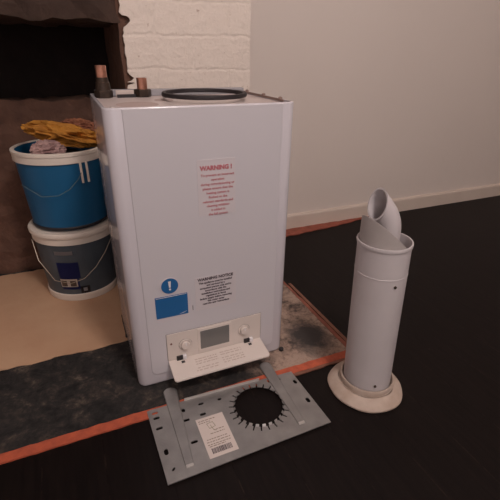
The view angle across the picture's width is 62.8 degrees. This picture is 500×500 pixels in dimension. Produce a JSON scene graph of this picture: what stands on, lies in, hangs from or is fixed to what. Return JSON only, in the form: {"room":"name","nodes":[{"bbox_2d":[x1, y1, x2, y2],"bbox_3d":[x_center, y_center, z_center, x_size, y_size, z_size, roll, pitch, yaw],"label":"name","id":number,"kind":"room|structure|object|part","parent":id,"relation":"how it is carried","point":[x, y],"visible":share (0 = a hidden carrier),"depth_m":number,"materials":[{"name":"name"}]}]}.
{"room":"living room","nodes":[
{"label":"living room","id":0,"kind":"room"},
{"bbox_2d":[0,24,110,97],"bbox_3d":[-1.127,-0.356,1.497,2.009,1.112,0.164,-10,28,-21],"label":"fireplace opening","id":1,"kind":"structure","parent":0,"point":[36,61],"depth_m":1.45,"materials":[{"name":"black"}]},
{"bbox_2d":[118,0,250,91],"bbox_3d":[-0.256,-1.094,1.219,0.400,2.503,0.400,-10,28,-21],"label":"wall","id":2,"kind":"structure","parent":0,"point":[168,43],"depth_m":1.24,"materials":[{"name":"brick"}]},
{"bbox_2d":[104,0,132,88],"bbox_3d":[-0.269,-1.050,1.241,0.393,2.604,0.395,-10,28,-21],"label":"jamb","id":3,"kind":"structure","parent":2,"relation":"attached to","point":[120,78],"depth_m":1.26,"materials":[{"name":"brown wood"}]},
{"bbox_2d":[0,0,129,27],"bbox_3d":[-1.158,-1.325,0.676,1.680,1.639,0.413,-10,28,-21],"label":"lintel","id":4,"kind":"object","parent":3,"relation":"on","point":[43,13],"visible":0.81,"depth_m":1.11,"materials":[{"name":"wood"}]},
{"bbox_2d":[0,195,499,499],"bbox_3d":[0.935,0.729,0.481,4.900,0.097,3.960,-10,28,-21],"label":"floor","id":5,"kind":"structure","parent":0,"point":[442,439],"depth_m":0.99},
{"bbox_2d":[0,268,346,464],"bbox_3d":[-0.831,0.297,1.213,2.126,0.024,0.944,-10,28,-21],"label":"hearth","id":6,"kind":"object","parent":5,"relation":"on","point":[68,375],"visible":0.69,"depth_m":1.16,"materials":[{"name":"brown stone"}]},
{"bbox_2d":[28,218,116,300],"bbox_3d":[-0.621,0.010,1.486,0.286,0.262,0.294,-10,28,-21],"label":"tub","id":7,"kind":"object","parent":6,"relation":"on","point":[78,265],"visible":0.66,"depth_m":1.39,"materials":[{"name":"grey"}]},
{"bbox_2d":[9,139,107,230],"bbox_3d":[-0.618,-0.225,1.375,0.284,0.252,0.287,-10,28,-21],"label":"tub","id":8,"kind":"object","parent":7,"relation":"on","point":[63,191],"visible":0.7,"depth_m":1.28,"materials":[{"name":"blue plastic"}]},
{"bbox_3d":[-0.606,-0.204,1.248,0.193,0.080,0.038,-2,26,-5],"label":"wire handle","id":9,"kind":"part","parent":8,"relation":"part of","materials":[{"name":"teal"}]},
{"bbox_2d":[20,120,96,147],"bbox_3d":[-0.587,-0.366,1.297,0.240,0.093,0.146,-10,28,-21],"label":"cloth","id":10,"kind":"object","parent":8,"relation":"in","point":[68,135],"visible":0.89,"depth_m":1.26,"materials":[{"name":"yellow fabric"}]},
{"bbox_2d":[65,147,81,152],"bbox_3d":[-0.616,-0.281,1.351,0.217,0.104,0.212,-10,28,-21],"label":"bag","id":11,"kind":"object","parent":8,"relation":"in","point":[68,150],"visible":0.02,"depth_m":1.34,"materials":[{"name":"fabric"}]},
{"bbox_2d":[29,139,66,153],"bbox_3d":[-0.612,-0.300,1.240,0.105,0.069,0.071,-10,28,-21],"label":"rag","id":12,"kind":"object","parent":11,"relation":"on","point":[44,146],"visible":0.68,"depth_m":1.22,"materials":[{"name":"fabric"}]},
{"bbox_2d":[61,118,94,131],"bbox_3d":[-0.579,-0.412,1.382,0.127,0.065,0.081,-10,28,-21],"label":"cloth","id":13,"kind":"object","parent":8,"relation":"in","point":[86,124],"visible":0.44,"depth_m":1.36,"materials":[{"name":"pink fabric"}]},
{"bbox_3d":[-0.620,-0.102,1.436,0.286,0.018,0.286,-10,28,-21],"label":"lid","id":14,"kind":"part","parent":7,"relation":"part of","materials":[{"name":"beige plastic"}]},
{"bbox_3d":[-0.587,0.025,1.401,0.271,0.138,0.115,-10,28,-21],"label":"wire handle","id":15,"kind":"part","parent":7,"relation":"part of","materials":[{"name":"beige metal"}]},
{"bbox_2d":[90,65,293,385],"bbox_3d":[-0.137,-0.062,1.080,0.421,0.766,0.387,-10,28,-21],"label":"boiler","id":16,"kind":"object","parent":6,"relation":"on","point":[196,191],"visible":0.99,"depth_m":0.96,"materials":[{"name":"grey metal"}]},
{"bbox_3d":[-0.204,-0.420,1.086,0.394,0.015,0.028,-10,28,-21],"label":"rail","id":17,"kind":"part","parent":16,"relation":"part of","materials":[{"name":"grey metal"}]},
{"bbox_3d":[-0.166,0.246,1.060,0.033,0.033,0.009,-10,28,-21],"label":"control knob","id":18,"kind":"part","parent":16,"relation":"part of","materials":[{"name":"beige plastic"}]},
{"bbox_3d":[-0.149,-0.355,0.977,0.402,0.006,0.300,-10,28,-21],"label":"panel","id":19,"kind":"part","parent":16,"relation":"part of","materials":[{"name":"metal"}]},
{"bbox_3d":[-0.090,0.002,0.987,0.347,0.662,0.006,-10,28,-21],"label":"panel","id":20,"kind":"part","parent":16,"relation":"part of","materials":[{"name":"white metal"}]},
{"bbox_2d":[161,88,246,99],"bbox_3d":[-0.110,-0.378,0.990,0.205,0.010,0.205,-10,28,-21],"label":"ring","id":21,"kind":"object","parent":16,"relation":"on","point":[236,94],"visible":1,"depth_m":0.94,"materials":[{"name":"black rubber"}]},
{"bbox_3d":[-0.091,0.232,1.096,0.262,0.084,0.003,-10,28,-21],"label":"control panel","id":22,"kind":"part","parent":16,"relation":"part of","materials":[{"name":"beige plastic"}]},
{"bbox_3d":[-0.015,0.220,1.120,0.033,0.033,0.009,-10,28,-21],"label":"control knob","id":23,"kind":"part","parent":16,"relation":"part of","materials":[{"name":"beige plastic"}]},
{"bbox_3d":[0.026,-0.403,1.059,0.010,0.010,0.261,-10,28,-21],"label":"rail","id":24,"kind":"part","parent":16,"relation":"part of","materials":[{"name":"brown"}]},
{"bbox_2d":[147,362,330,485],"bbox_3d":[-0.039,0.392,1.011,0.400,0.008,0.262,-10,28,-21],"label":"plate","id":25,"kind":"object","parent":5,"relation":"on","point":[221,439],"visible":1,"depth_m":0.97,"materials":[{"name":"metal"}]},
{"bbox_2d":[286,216,368,236],"bbox_3d":[0.273,-0.100,2.051,0.991,0.006,0.086,-10,28,-21],"label":"trim","id":26,"kind":"structure","parent":5,"relation":"on","point":[299,230],"depth_m":2.08,"materials":[{"name":"orange wood"}]},
{"bbox_2d":[328,188,413,412],"bbox_3d":[0.311,0.119,0.981,0.191,0.544,0.195,-10,28,-21],"label":"flue pipe","id":27,"kind":"object","parent":5,"relation":"on","point":[365,381],"visible":1,"depth_m":0.95,"materials":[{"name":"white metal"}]},
{"bbox_2d":[367,188,400,239],"bbox_3d":[0.299,-0.023,0.927,0.074,0.241,0.061,-3,26,-9],"label":"outlet","id":28,"kind":"object","parent":27,"relation":"attached to","point":[381,208],"depth_m":0.88,"materials":[{"name":"white plastic"}]},
{"bbox_2d":[0,0,499,273],"bbox_3d":[0.172,-1.247,1.660,4.809,2.600,0.290,-10,28,-21],"label":"wall","id":29,"kind":"structure","parent":0,"point":[400,97],"depth_m":1.96,"materials":[{"name":"white paint"}]},
{"bbox_2d":[286,183,499,228],"bbox_3d":[1.063,-0.293,2.394,2.750,0.075,0.018,-10,28,-21],"label":"baseboard","id":30,"kind":"structure","parent":29,"relation":"attached to","point":[302,219],"depth_m":2.31,"materials":[{"name":"paint"}]}
]}

